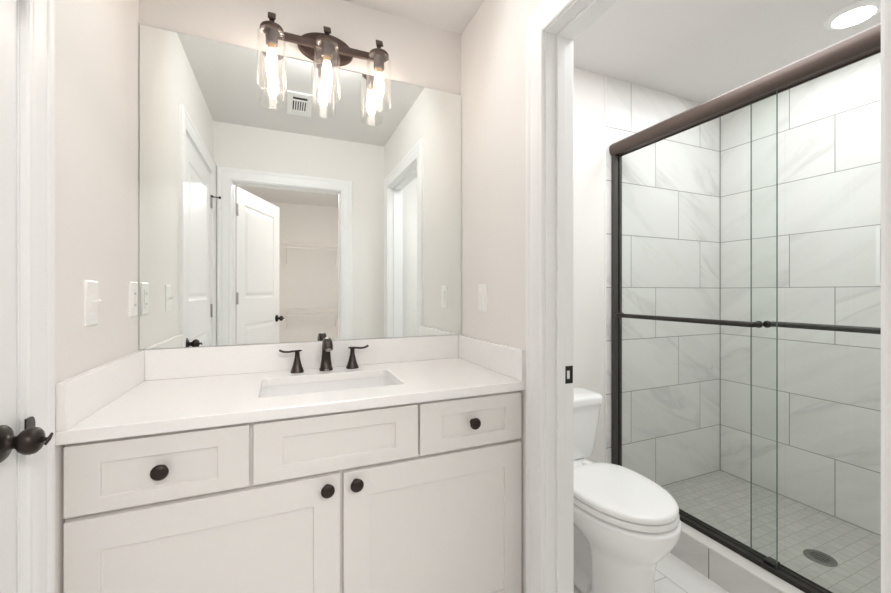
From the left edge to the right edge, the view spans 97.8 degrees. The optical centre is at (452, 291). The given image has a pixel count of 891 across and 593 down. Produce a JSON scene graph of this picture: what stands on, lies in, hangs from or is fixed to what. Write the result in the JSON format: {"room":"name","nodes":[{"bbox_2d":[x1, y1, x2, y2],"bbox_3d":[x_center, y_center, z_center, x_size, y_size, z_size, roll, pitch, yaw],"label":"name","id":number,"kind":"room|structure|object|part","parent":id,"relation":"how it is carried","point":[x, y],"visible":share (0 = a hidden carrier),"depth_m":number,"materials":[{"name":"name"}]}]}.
{"room":"bathroom","nodes":[
{"label":"bathroom","id":0,"kind":"room"},
{"bbox_2d":[55,0,138,592],"bbox_3d":[-0.817,-0.006,0.565,0.115,2.452,1.695,0,0,-23],"label":"wall","id":1,"kind":"structure","parent":0,"point":[97,41],"depth_m":1.03,"materials":[{"name":"white paint"}]},
{"bbox_2d":[0,0,52,592],"bbox_3d":[-0.694,0.189,0.368,0.185,2.063,0.846,0,0,-23],"label":"door","id":2,"kind":"structure","parent":1,"relation":"in","point":[29,441],"depth_m":0.72,"materials":[{"name":"white paint"}]},
{"bbox_3d":[-0.785,0.273,0.707,0.060,0.066,0.066,0,0,-23],"label":"knob","id":3,"kind":"part","parent":2,"relation":"part of","materials":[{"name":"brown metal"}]},
{"bbox_3d":[-0.823,0.272,0.757,0.003,0.056,0.030,0,0,-23],"label":"strike plate","id":4,"kind":"part","parent":2,"relation":"part of","materials":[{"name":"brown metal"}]},
{"bbox_2d":[20,0,54,592],"bbox_3d":[-0.665,0.150,0.381,0.018,2.139,0.994,0,0,-23],"label":"trim","id":5,"kind":"structure","parent":1,"relation":"attached to","point":[37,17],"depth_m":0.78,"materials":[{"name":"white paint"}]},
{"bbox_2d":[84,280,100,325],"bbox_3d":[-0.942,0.029,1.027,0.022,0.118,0.073,0,0,-23],"label":"light switch","id":6,"kind":"object","parent":1,"relation":"attached to","point":[91,300],"visible":1,"depth_m":1.01,"materials":[{"name":"white plastic"}]},
{"bbox_2d":[129,282,137,316],"bbox_3d":[-1.071,0.025,1.308,0.008,0.118,0.073,0,0,-23],"label":"power outlet","id":7,"kind":"object","parent":1,"relation":"attached to","point":[133,286],"visible":1,"depth_m":1.29,"materials":[{"name":"white plastic"}]},
{"bbox_2d":[139,0,719,486],"bbox_3d":[0.317,-0.006,2.040,3.440,2.452,0.126,0,0,-23],"label":"wall","id":8,"kind":"structure","parent":0,"point":[671,185],"depth_m":2.29,"materials":[{"name":"paint"}]},
{"bbox_2d":[139,24,460,348],"bbox_3d":[-0.527,-0.368,1.610,1.241,1.140,0.006,0,0,-23],"label":"wall mirror","id":9,"kind":"object","parent":8,"relation":"attached to","point":[304,211],"visible":0.86,"depth_m":1.55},
{"bbox_2d":[145,335,458,380],"bbox_3d":[-0.524,0.257,1.602,1.202,0.107,0.020,0,0,-23],"label":"backsplash","id":10,"kind":"structure","parent":8,"relation":"attached to","point":[170,363],"depth_m":1.53,"materials":[{"name":"white stone"}]},
{"bbox_2d":[258,12,388,98],"bbox_3d":[-0.497,-0.918,1.554,0.504,0.291,0.132,0,0,-23],"label":"vanity light","id":11,"kind":"object","parent":8,"relation":"attached to","point":[325,49],"visible":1,"depth_m":1.53,"materials":[{"name":"brown metal"}]},
{"bbox_3d":[-0.676,-0.919,1.458,0.027,0.019,0.027,0,0,-23],"label":"bulb","id":12,"kind":"part","parent":11,"relation":"part of","materials":[{"name":"white glass"}]},
{"bbox_3d":[-0.676,-0.858,1.458,0.039,0.108,0.039,0,0,-23],"label":"glowing bulb","id":13,"kind":"part","parent":11,"relation":"part of","materials":[{"name":"white glass"}]},
{"bbox_3d":[-0.520,-1.002,1.603,0.220,0.124,0.024,0,0,-23],"label":"plate","id":14,"kind":"part","parent":11,"relation":"part of","materials":[{"name":"brown metal"}]},
{"bbox_3d":[-0.495,-0.919,1.537,0.027,0.019,0.027,0,0,-23],"label":"bulb","id":15,"kind":"part","parent":11,"relation":"part of","materials":[{"name":"white glass"}]},
{"bbox_3d":[-0.495,-0.858,1.537,0.039,0.108,0.039,0,0,-23],"label":"glowing bulb","id":16,"kind":"part","parent":11,"relation":"part of","materials":[{"name":"white glass"}]},
{"bbox_3d":[-0.305,-0.919,1.619,0.027,0.019,0.027,0,0,-23],"label":"bulb","id":17,"kind":"part","parent":11,"relation":"part of","materials":[{"name":"white glass"}]},
{"bbox_3d":[-0.305,-0.858,1.619,0.039,0.108,0.039,0,0,-23],"label":"glowing bulb","id":18,"kind":"part","parent":11,"relation":"part of","materials":[{"name":"white glass"}]},
{"bbox_2d":[605,75,605,462],"bbox_3d":[0.874,-0.006,2.214,0.005,2.452,0.008,0,0,-23],"label":"trim","id":19,"kind":"structure","parent":8,"relation":"attached to","point":[605,75],"depth_m":2.21,"materials":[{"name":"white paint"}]},
{"bbox_2d":[720,117,720,469],"bbox_3d":[1.801,-0.017,2.610,0.003,2.430,0.003,0,0,-23],"label":"trim","id":20,"kind":"structure","parent":8,"relation":"attached to","point":[720,117],"depth_m":2.61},
{"bbox_2d":[461,0,543,592],"bbox_3d":[0.406,-0.006,1.158,0.109,2.452,1.575,0,0,-23],"label":"wall partition","id":21,"kind":"structure","parent":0,"point":[493,43],"depth_m":1.56,"materials":[{"name":"white paint"}]},
{"bbox_2d":[478,284,486,311],"bbox_3d":[0.127,0.027,1.654,0.009,0.118,0.073,0,0,-23],"label":"light switch","id":22,"kind":"object","parent":21,"relation":"attached to","point":[482,288],"visible":1,"depth_m":1.64,"materials":[{"name":"white plastic"}]},
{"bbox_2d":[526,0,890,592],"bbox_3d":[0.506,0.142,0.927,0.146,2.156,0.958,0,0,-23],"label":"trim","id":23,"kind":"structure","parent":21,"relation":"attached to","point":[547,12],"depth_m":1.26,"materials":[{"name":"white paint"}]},
{"bbox_2d":[545,0,881,592],"bbox_3d":[0.506,0.180,0.927,0.110,2.080,0.806,0,0,-23],"label":"door frame","id":24,"kind":"structure","parent":21,"relation":"in","point":[559,36],"depth_m":1.27,"materials":[{"name":"white paint"}]},
{"bbox_3d":[0.387,0.276,1.294,0.036,0.058,0.003,0,0,-23],"label":"strike plate","id":25,"kind":"part","parent":24,"relation":"part of","materials":[{"name":"brown metal"}]},
{"bbox_2d":[343,0,880,102],"bbox_3d":[0.903,-1.282,-0.073,4.200,0.100,4.550,0,0,-23],"label":"ceiling","id":26,"kind":"structure","parent":0,"point":[700,51],"depth_m":1.87,"materials":[{"name":"white paint"}]},
{"bbox_2d":[823,0,880,29],"bbox_3d":[1.784,-1.225,1.726,0.196,0.013,0.196,0,0,-23],"label":"recessed light","id":27,"kind":"object","parent":26,"relation":"in","point":[856,13],"visible":0.97,"depth_m":1.71,"materials":[{"name":"white metal"}]},
{"bbox_2d":[574,470,880,592],"bbox_3d":[0.903,1.269,-0.073,4.200,0.141,4.550,0,0,-23],"label":"floor","id":28,"kind":"structure","parent":0,"point":[720,499],"depth_m":1.91,"materials":[{"name":"tile"}]},
{"bbox_2d":[64,391,521,592],"bbox_3d":[-0.416,0.781,1.354,1.241,0.878,0.556,0,0,-23],"label":"bathroom vanity","id":29,"kind":"object","parent":28,"relation":"on","point":[422,497],"visible":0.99,"depth_m":1.10,"materials":[{"name":"white paint"}]},
{"bbox_3d":[-0.715,0.435,0.966,0.375,0.162,0.020,0,0,-23],"label":"drawer","id":30,"kind":"part","parent":29,"relation":"part of","materials":[{"name":"white paint"}]},
{"bbox_3d":[-0.707,0.435,0.942,0.038,0.038,0.030,0,0,-23],"label":"knob","id":31,"kind":"part","parent":29,"relation":"part of","materials":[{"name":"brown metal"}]},
{"bbox_3d":[-0.607,0.816,1.012,0.609,0.578,0.020,0,0,-23],"label":"cabinet door","id":32,"kind":"part","parent":29,"relation":"part of","materials":[{"name":"white paint"}]},
{"bbox_2d":[55,358,525,445],"bbox_3d":[-0.419,0.327,1.360,1.243,0.031,0.549,0,0,-23],"label":"countertop","id":33,"kind":"structure","parent":29,"relation":"on","point":[179,404],"depth_m":1.18,"materials":[{"name":"white stone"}]},
{"bbox_2d":[55,350,144,430],"bbox_3d":[-0.981,0.257,1.118,0.020,0.107,0.548,0,0,-23],"label":"side splash","id":34,"kind":"object","parent":33,"relation":"on","point":[77,397],"visible":1,"depth_m":1.00,"materials":[{"name":"white stone"}]},
{"bbox_2d":[279,337,368,372],"bbox_3d":[-0.489,0.244,1.514,0.342,0.134,0.127,0,0,-23],"label":"faucet","id":35,"kind":"object","parent":33,"relation":"on","point":[327,344],"visible":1,"depth_m":1.53,"materials":[{"name":"brown metal"}]},
{"bbox_3d":[-0.623,0.227,1.497,0.084,0.016,0.020,0,0,-23],"label":"lever","id":36,"kind":"part","parent":35,"relation":"part of","materials":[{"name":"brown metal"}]},
{"bbox_3d":[-0.601,0.271,1.507,0.049,0.080,0.049,0,0,-23],"label":"handle","id":37,"kind":"part","parent":35,"relation":"part of","materials":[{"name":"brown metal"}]},
{"bbox_3d":[-0.488,0.244,1.515,0.051,0.134,0.126,0,0,-23],"label":"spout","id":38,"kind":"part","parent":35,"relation":"part of","materials":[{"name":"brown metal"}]},
{"bbox_3d":[-0.408,0.271,1.591,0.049,0.080,0.049,0,0,-23],"label":"handle","id":39,"kind":"part","parent":35,"relation":"part of","materials":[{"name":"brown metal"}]},
{"bbox_3d":[-0.385,0.227,1.599,0.084,0.016,0.020,0,0,-23],"label":"lever","id":40,"kind":"part","parent":35,"relation":"part of","materials":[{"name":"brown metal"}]},
{"bbox_2d":[260,377,395,397],"bbox_3d":[-0.418,0.418,1.351,0.504,0.152,0.331,0,0,-23],"label":"sink","id":41,"kind":"object","parent":33,"relation":"in","point":[284,390],"visible":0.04,"depth_m":1.48,"materials":[{"name":"white ceramic"}]},
{"bbox_2d":[459,335,525,380],"bbox_3d":[0.142,0.257,1.602,0.020,0.107,0.548,0,0,-23],"label":"side splash","id":42,"kind":"object","parent":33,"relation":"on","point":[509,361],"visible":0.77,"depth_m":1.52,"materials":[{"name":"white stone"}]},
{"bbox_3d":[-0.351,0.559,1.096,0.038,0.038,0.030,0,0,-23],"label":"knob","id":43,"kind":"part","parent":29,"relation":"part of","materials":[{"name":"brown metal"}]},
{"bbox_3d":[-0.277,0.559,1.128,0.038,0.038,0.030,0,0,-23],"label":"knob","id":44,"kind":"part","parent":29,"relation":"part of","materials":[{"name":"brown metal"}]},
{"bbox_3d":[-0.039,0.816,1.258,0.610,0.578,0.020,0,0,-23],"label":"cabinet door","id":45,"kind":"part","parent":29,"relation":"part of","materials":[{"name":"white paint"}]},
{"bbox_3d":[0.069,0.435,1.304,0.376,0.162,0.020,0,0,-23],"label":"drawer","id":46,"kind":"part","parent":29,"relation":"part of","materials":[{"name":"white paint"}]},
{"bbox_3d":[0.074,0.432,1.279,0.038,0.038,0.030,0,0,-23],"label":"knob","id":47,"kind":"part","parent":29,"relation":"part of","materials":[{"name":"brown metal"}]},
{"bbox_2d":[574,387,681,592],"bbox_3d":[0.601,0.868,1.673,0.534,0.705,0.755,0,0,-23],"label":"toilet","id":48,"kind":"object","parent":28,"relation":"on","point":[626,523],"visible":0.61,"depth_m":1.45,"materials":[{"name":"white glazed porcelain"}]},
{"bbox_3d":[0.489,0.691,1.931,0.516,0.266,0.186,0,0,-23],"label":"tank","id":49,"kind":"part","parent":48,"relation":"part of","materials":[{"name":"white ceramic"}]},
{"bbox_3d":[0.491,0.536,1.928,0.534,0.042,0.200,0,0,-23],"label":"tank lid","id":50,"kind":"part","parent":48,"relation":"part of","materials":[{"name":"white ceramic"}]},
{"bbox_3d":[0.659,0.783,1.538,0.362,0.028,0.442,0,0,-23],"label":"seat lid","id":51,"kind":"part","parent":48,"relation":"part of","materials":[{"name":"white plastic"}]},
{"bbox_3d":[0.658,0.812,1.540,0.366,0.022,0.450,0,0,-23],"label":"seat","id":52,"kind":"part","parent":48,"relation":"part of","materials":[{"name":"white plastic"}]},
{"bbox_3d":[0.608,1.023,1.656,0.376,0.394,0.721,0,0,-23],"label":"bowl","id":53,"kind":"part","parent":48,"relation":"part of","materials":[{"name":"white ceramic"}]},
{"bbox_2d":[670,532,780,592],"bbox_3d":[1.220,1.156,1.534,0.143,0.128,1.518,0,0,-23],"label":"shower curb","id":54,"kind":"object","parent":28,"relation":"on","point":[732,578],"visible":0.25,"depth_m":1.62,"materials":[{"name":"stone"}]},
{"bbox_2d":[681,521,804,592],"bbox_3d":[1.222,1.087,1.534,0.151,0.009,1.518,0,0,-23],"label":"trim","id":55,"kind":"structure","parent":54,"relation":"on","point":[745,564],"depth_m":1.56,"materials":[{"name":"stone"}]},
{"bbox_2d":[609,23,880,592],"bbox_3d":[1.250,0.115,1.546,0.138,1.936,1.517,0,0,-23],"label":"shower door","id":56,"kind":"structure","parent":55,"relation":"on","point":[864,44],"depth_m":1.61,"materials":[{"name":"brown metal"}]},
{"bbox_2d":[803,549,837,566],"bbox_3d":[1.659,1.196,1.751,0.114,0.004,0.114,0,0,-23],"label":"shower drain","id":57,"kind":"object","parent":28,"relation":"on","point":[819,557],"visible":1,"depth_m":1.75,"materials":[{"name":"metal"}]},
{"bbox_2d":[721,53,880,535],"bbox_3d":[2.171,-0.006,1.921,0.130,2.452,1.575,0,0,-23],"label":"wall","id":58,"kind":"structure","parent":0,"point":[829,125],"depth_m":2.16,"materials":[{"name":"tile"}]},
{"bbox_2d":[876,227,880,284],"bbox_3d":[2.176,-0.176,1.766,0.024,0.289,0.350,0,0,-23],"label":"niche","id":59,"kind":"object","parent":58,"relation":"attached to","point":[878,229],"visible":0.59,"depth_m":1.91,"materials":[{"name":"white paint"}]}
]}

